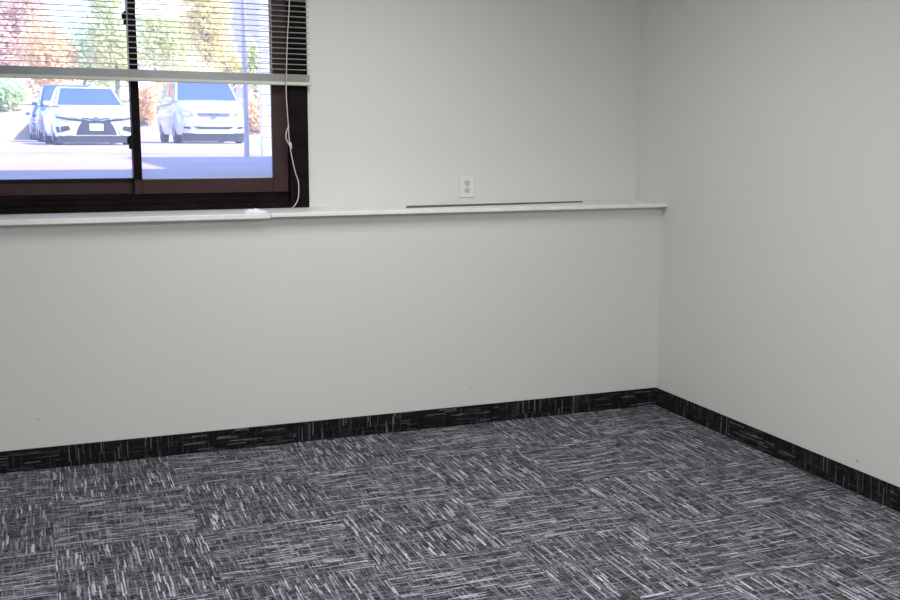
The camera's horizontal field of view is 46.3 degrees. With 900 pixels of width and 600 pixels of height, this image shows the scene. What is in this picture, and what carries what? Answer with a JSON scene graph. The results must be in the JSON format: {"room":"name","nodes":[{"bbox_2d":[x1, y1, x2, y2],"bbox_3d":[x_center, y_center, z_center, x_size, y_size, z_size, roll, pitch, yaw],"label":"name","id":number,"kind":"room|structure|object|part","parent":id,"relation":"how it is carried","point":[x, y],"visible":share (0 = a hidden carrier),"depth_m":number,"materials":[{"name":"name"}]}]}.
{"room":"empty office room","nodes":[
{"label":"empty office room","id":0,"kind":"room"},
{"bbox_2d":[0,0,661,451],"bbox_3d":[-1.351,-0.600,5.016,5.200,2.620,0.500,-3,10,-21],"label":"wall","id":1,"kind":"structure","parent":0,"point":[121,330],"depth_m":5.33,"materials":[{"name":"paint"}]},
{"bbox_2d":[0,0,309,213],"bbox_3d":[-1.506,-1.051,4.997,1.648,1.244,0.184,-3,10,-21],"label":"window","id":2,"kind":"structure","parent":1,"relation":"in","point":[280,190],"depth_m":5.13,"materials":[{"name":"brown wood"}]},
{"bbox_3d":[-1.834,-1.025,4.864,0.741,1.076,0.034,-3,10,-21],"label":"sash","id":3,"kind":"part","parent":2,"relation":"part of","materials":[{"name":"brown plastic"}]},
{"bbox_3d":[-1.506,-0.474,5.084,1.456,0.078,0.174,-3,10,-21],"label":"sill","id":4,"kind":"part","parent":2,"relation":"part of","materials":[{"name":"brown wood"}]},
{"bbox_2d":[0,0,310,207],"bbox_3d":[-1.466,-1.025,4.882,1.679,1.219,0.062,-3,10,-21],"label":"blind","id":5,"kind":"object","parent":2,"relation":"attached to","point":[6,71],"visible":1,"depth_m":4.91,"materials":[{"name":"white metal"}]},
{"bbox_3d":[-1.484,-1.306,4.832,0.003,0.561,0.031,-3,10,-21],"label":"ladder cord","id":6,"kind":"part","parent":5,"relation":"part of","materials":[{"name":"white fabric"}]},
{"bbox_3d":[-1.467,-1.025,4.883,1.679,0.018,0.028,-3,9,-21],"label":"rail","id":7,"kind":"part","parent":5,"relation":"part of","materials":[{"name":"white metal"}]},
{"bbox_3d":[-0.866,-1.337,5.072,0.003,0.561,0.031,-3,10,-21],"label":"ladder cord","id":8,"kind":"part","parent":5,"relation":"part of","materials":[{"name":"white fabric"}]},
{"bbox_3d":[-0.772,-1.036,5.129,0.058,1.179,0.011,-3,10,-22],"label":"lift cord","id":9,"kind":"part","parent":5,"relation":"part of","materials":[{"name":"white fabric"}]},
{"bbox_3d":[-1.161,-1.058,5.084,0.743,1.076,0.034,-3,10,-21],"label":"sash","id":10,"kind":"part","parent":2,"relation":"part of","materials":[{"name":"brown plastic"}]},
{"bbox_3d":[-1.485,-1.042,4.942,1.648,1.244,0.064,-3,10,-21],"label":"casing","id":11,"kind":"part","parent":2,"relation":"part of","materials":[{"name":"brown wood"}]},
{"bbox_2d":[0,387,655,473],"bbox_3d":[-1.262,0.682,4.980,5.200,0.100,0.007,-3,10,-21],"label":"baseboard","id":12,"kind":"structure","parent":1,"relation":"attached to","point":[218,440],"depth_m":5.20,"materials":[{"name":"carpet"}]},
{"bbox_2d":[0,200,667,225],"bbox_3d":[-1.300,-0.400,4.914,5.198,0.035,0.338,-3,10,-21],"label":"ledge shelf","id":13,"kind":"object","parent":1,"relation":"attached to","point":[218,214],"depth_m":5.04,"materials":[{"name":"paint"}]},
{"bbox_2d":[242,208,266,212],"bbox_3d":[-0.922,-0.425,4.974,0.120,0.020,0.055,-4,10,-25],"label":"paper scrap","id":14,"kind":"object","parent":13,"relation":"on","point":[255,210],"visible":1,"depth_m":4.96,"materials":[{"name":"white paper"}]},
{"bbox_3d":[0.253,-0.505,5.531,1.058,0.010,0.012,-4,10,-27],"label":"thin strip","id":15,"kind":"part","parent":13,"relation":"part of","materials":[{"name":"grey metal"}]},
{"bbox_2d":[459,176,473,196],"bbox_3d":[0.090,-0.605,5.611,0.084,0.114,0.012,-3,10,-21],"label":"electrical outlet","id":16,"kind":"object","parent":1,"relation":"attached to","point":[466,183],"visible":1,"depth_m":5.61,"materials":[{"name":"plastic"}]},
{"bbox_2d":[0,405,899,599],"bbox_3d":[-0.054,1.253,1.976,5.220,0.080,6.620,-3,10,-21],"label":"floor","id":17,"kind":"structure","parent":0,"point":[651,502],"depth_m":4.12,"materials":[{"name":"carpet"}]},
{"bbox_2d":[636,0,899,486],"bbox_3d":[2.344,-0.260,2.947,0.150,2.620,7.100,-3,10,-21],"label":"wall","id":18,"kind":"structure","parent":0,"point":[768,134],"depth_m":4.85,"materials":[{"name":"paint"}]},
{"bbox_2d":[655,388,899,511],"bbox_3d":[2.360,1.026,2.883,0.007,0.100,6.593,-3,10,-21],"label":"baseboard","id":19,"kind":"structure","parent":18,"relation":"attached to","point":[880,491],"depth_m":4.88,"materials":[{"name":"carpet"}]},
{"label":"outside","id":20,"kind":"structure","parent":0,"visible":0},
{"bbox_2d":[0,139,271,179],"bbox_3d":[-11.520,-9.845,64.765,160.000,0.300,119.500,-3,10,-21],"label":"ground","id":21,"kind":"structure","parent":20,"point":[19,159],"depth_m":11.78,"materials":[{"name":"grey asphalt"}]},
{"bbox_2d":[25,103,38,139],"bbox_3d":[-15.654,-7.065,41.610,2.080,1.438,4.910,-3,10,-22],"label":"sedan","id":22,"kind":"object","parent":21,"relation":"on","point":[32,129],"visible":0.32,"depth_m":39.80,"materials":[{"name":"paint"}]},
{"bbox_2d":[31,84,89,141],"bbox_3d":[-12.174,-5.952,33.506,2.140,1.800,4.720,-4,10,-22],"label":"suv","id":23,"kind":"object","parent":21,"relation":"on","point":[46,91],"visible":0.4,"depth_m":32.51,"materials":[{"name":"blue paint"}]},
{"bbox_2d":[43,87,130,144],"bbox_3d":[-9.286,-4.694,26.787,2.080,1.438,4.910,-4,10,-24],"label":"car","id":24,"kind":"object","parent":21,"relation":"on","point":[73,114],"visible":0.9,"depth_m":24.94,"materials":[{"name":"white paint"}]},
{"bbox_2d":[43,101,50,105],"bbox_3d":[-9.797,-4.783,25.576,0.170,0.110,0.120,-4,10,-24],"label":"mirror","id":25,"kind":"object","parent":24,"relation":"attached to","point":[47,103],"depth_m":25.53,"materials":[{"name":"white paint"}]},
{"bbox_2d":[56,126,69,131],"bbox_3d":[-8.983,-3.963,24.473,0.494,0.180,0.127,2,9,11],"label":"vent","id":26,"kind":"object","parent":24,"relation":"attached to","point":[58,128],"depth_m":24.42,"materials":[{"name":"grey plastic"}]},
{"bbox_3d":[-8.938,-3.967,24.469,0.558,0.310,0.146,1,9,6],"label":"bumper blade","id":27,"kind":"part","parent":24,"relation":"part of","materials":[{"name":"white paint"}]},
{"bbox_3d":[-8.282,-4.049,24.649,0.310,0.160,0.050,-4,10,-24],"label":"license plate","id":28,"kind":"part","parent":24,"relation":"part of","materials":[{"name":"white metal"}]},
{"bbox_2d":[76,121,116,134],"bbox_3d":[-8.291,-4.037,24.669,0.920,0.330,0.050,-4,10,-24],"label":"grille","id":29,"kind":"object","parent":24,"relation":"attached to","point":[82,127],"depth_m":24.64,"materials":[{"name":"grey plastic"}]},
{"bbox_3d":[-7.707,-4.051,25.021,0.148,0.310,0.558,7,11,35],"label":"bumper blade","id":30,"kind":"part","parent":24,"relation":"part of","materials":[{"name":"white paint"}]},
{"bbox_2d":[119,126,130,133],"bbox_3d":[-7.679,-4.051,25.056,0.131,0.180,0.494,5,10,30],"label":"vent","id":31,"kind":"object","parent":24,"relation":"attached to","point":[122,129],"depth_m":24.93,"materials":[{"name":"grey plastic"}]},
{"bbox_2d":[157,82,243,142],"bbox_3d":[-7.433,-5.576,31.196,2.200,1.810,5.130,-3,10,-22],"label":"car","id":32,"kind":"object","parent":21,"relation":"on","point":[188,112],"visible":0.94,"depth_m":29.22,"materials":[{"name":"silver metal"}]},
{"bbox_2d":[197,113,229,116],"bbox_3d":[-6.492,-5.088,28.904,0.920,0.090,0.050,-3,10,-22],"label":"grille","id":33,"kind":"object","parent":32,"relation":"attached to","point":[198,114],"depth_m":28.87,"materials":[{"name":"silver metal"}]},
{"bbox_2d":[194,126,234,128],"bbox_3d":[-6.494,-4.743,28.959,1.120,0.070,0.050,-3,10,-22],"label":"grille","id":34,"kind":"object","parent":32,"relation":"attached to","point":[195,127],"depth_m":28.95,"materials":[{"name":"grey plastic"}]},
{"bbox_2d":[240,0,249,156],"bbox_3d":[-2.561,-5.021,12.821,0.066,6.500,0.064,-3,10,-21],"label":"metal post","id":35,"kind":"object","parent":21,"relation":"on","point":[242,11],"visible":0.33,"depth_m":13.17,"materials":[{"name":"grey metal"}]},
{"bbox_2d":[257,0,271,154],"bbox_3d":[-2.505,-5.215,14.044,0.180,6.500,0.180,-3,10,-21],"label":"porch column","id":36,"kind":"structure","parent":21,"relation":"on","point":[264,90],"depth_m":14.33,"materials":[{"name":"white paint"}]},
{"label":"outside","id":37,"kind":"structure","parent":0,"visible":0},
{"bbox_2d":[0,98,260,139],"bbox_3d":[-10.329,-10.818,61.547,160.000,2.737,32.000,-3,10,-21],"label":"hill","id":38,"kind":"structure","parent":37,"point":[14,125],"depth_m":44.28,"materials":[{"name":"plant"}]},
{"bbox_2d":[0,78,31,111],"bbox_3d":[-18.968,-8.820,45.218,1.903,1.736,2.029,-3,10,-21],"label":"shrub","id":39,"kind":"object","parent":38,"relation":"on","point":[12,93],"visible":0.99,"depth_m":45.02,"materials":[{"name":"green plant"}]},
{"bbox_2d":[0,0,52,91],"bbox_3d":[-21.996,-13.128,51.710,4.564,7.221,4.584,6,11,32],"label":"tree","id":40,"kind":"object","parent":38,"relation":"on","point":[2,4],"visible":0.52,"depth_m":51.73,"materials":[{"name":"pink plant"}]},
{"bbox_2d":[14,4,82,97],"bbox_3d":[-18.741,-11.402,49.097,3.100,4.767,3.576,-3,10,-21],"label":"tree","id":41,"kind":"object","parent":38,"relation":"on","point":[39,82],"visible":0.71,"depth_m":48.36,"materials":[{"name":"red plant"}]},
{"bbox_2d":[61,13,122,89],"bbox_3d":[-18.491,-12.479,54.382,3.760,4.633,3.672,2,9,9],"label":"tree","id":42,"kind":"object","parent":38,"relation":"on","point":[83,31],"visible":0.25,"depth_m":53.81,"materials":[{"name":"green plant"}]},
{"bbox_2d":[85,0,143,97],"bbox_3d":[-15.813,-12.693,49.555,2.723,6.945,3.012,-3,10,-21],"label":"tree","id":43,"kind":"object","parent":38,"relation":"on","point":[98,50],"visible":0.69,"depth_m":49.07,"materials":[{"name":"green plant"}]},
{"bbox_2d":[139,82,161,124],"bbox_3d":[-13.004,-8.368,45.103,1.426,1.987,1.515,0,9,-3],"label":"shrub","id":44,"kind":"object","parent":38,"relation":"on","point":[148,98],"visible":0.81,"depth_m":44.72,"materials":[{"name":"orange plant"}]},
{"bbox_2d":[135,0,194,99],"bbox_3d":[-15.827,-14.740,56.744,4.151,8.035,3.996,4,10,21],"label":"tree","id":45,"kind":"object","parent":38,"relation":"on","point":[180,53],"visible":0.64,"depth_m":56.20,"materials":[{"name":"yellow plant"}]},
{"bbox_2d":[157,0,200,83],"bbox_3d":[-16.290,-16.395,63.709,3.530,8.893,3.459,-3,10,-21],"label":"tree","id":46,"kind":"object","parent":38,"relation":"on","point":[166,0],"visible":0.04,"depth_m":63.81,"materials":[{"name":"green plant"}]},
{"bbox_2d":[147,56,236,97],"bbox_3d":[-11.549,-9.655,47.465,3.677,2.615,3.239,6,11,32],"label":"shrub","id":47,"kind":"object","parent":38,"relation":"on","point":[180,67],"visible":0.09,"depth_m":46.90,"materials":[{"name":"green plant"}]},
{"bbox_2d":[179,0,238,71],"bbox_3d":[-11.361,-12.674,49.748,2.496,7.169,2.888,0,9,0],"label":"tree","id":48,"kind":"object","parent":38,"relation":"on","point":[207,54],"visible":0.81,"depth_m":49.35,"materials":[{"name":"yellow plant"}]},
{"bbox_2d":[215,38,241,93],"bbox_3d":[-11.172,-11.701,54.048,1.920,3.433,2.050,-7,11,-36],"label":"shrub","id":49,"kind":"object","parent":38,"relation":"on","point":[234,55],"visible":0.39,"depth_m":53.42,"materials":[{"name":"yellow plant"}]},
{"bbox_2d":[219,0,259,99],"bbox_3d":[-7.948,-18.834,79.853,18.800,12.350,9.600,-2,9,-14],"label":"building","id":50,"kind":"structure","parent":38,"relation":"on","point":[239,91],"depth_m":73.43,"materials":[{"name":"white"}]},
{"bbox_2d":[239,34,258,98],"bbox_3d":[-9.704,-11.338,52.033,1.413,3.641,1.387,-3,10,-21],"label":"shrub","id":51,"kind":"object","parent":38,"relation":"on","point":[252,61],"visible":0.37,"depth_m":51.73,"materials":[{"name":"yellow plant"}]},
{"bbox_2d":[241,89,259,131],"bbox_3d":[-8.579,-8.335,46.448,1.430,1.938,1.866,0,9,-1],"label":"shrub","id":52,"kind":"object","parent":38,"relation":"on","point":[254,118],"visible":0.52,"depth_m":46.00,"materials":[{"name":"orange plant"}]}
]}

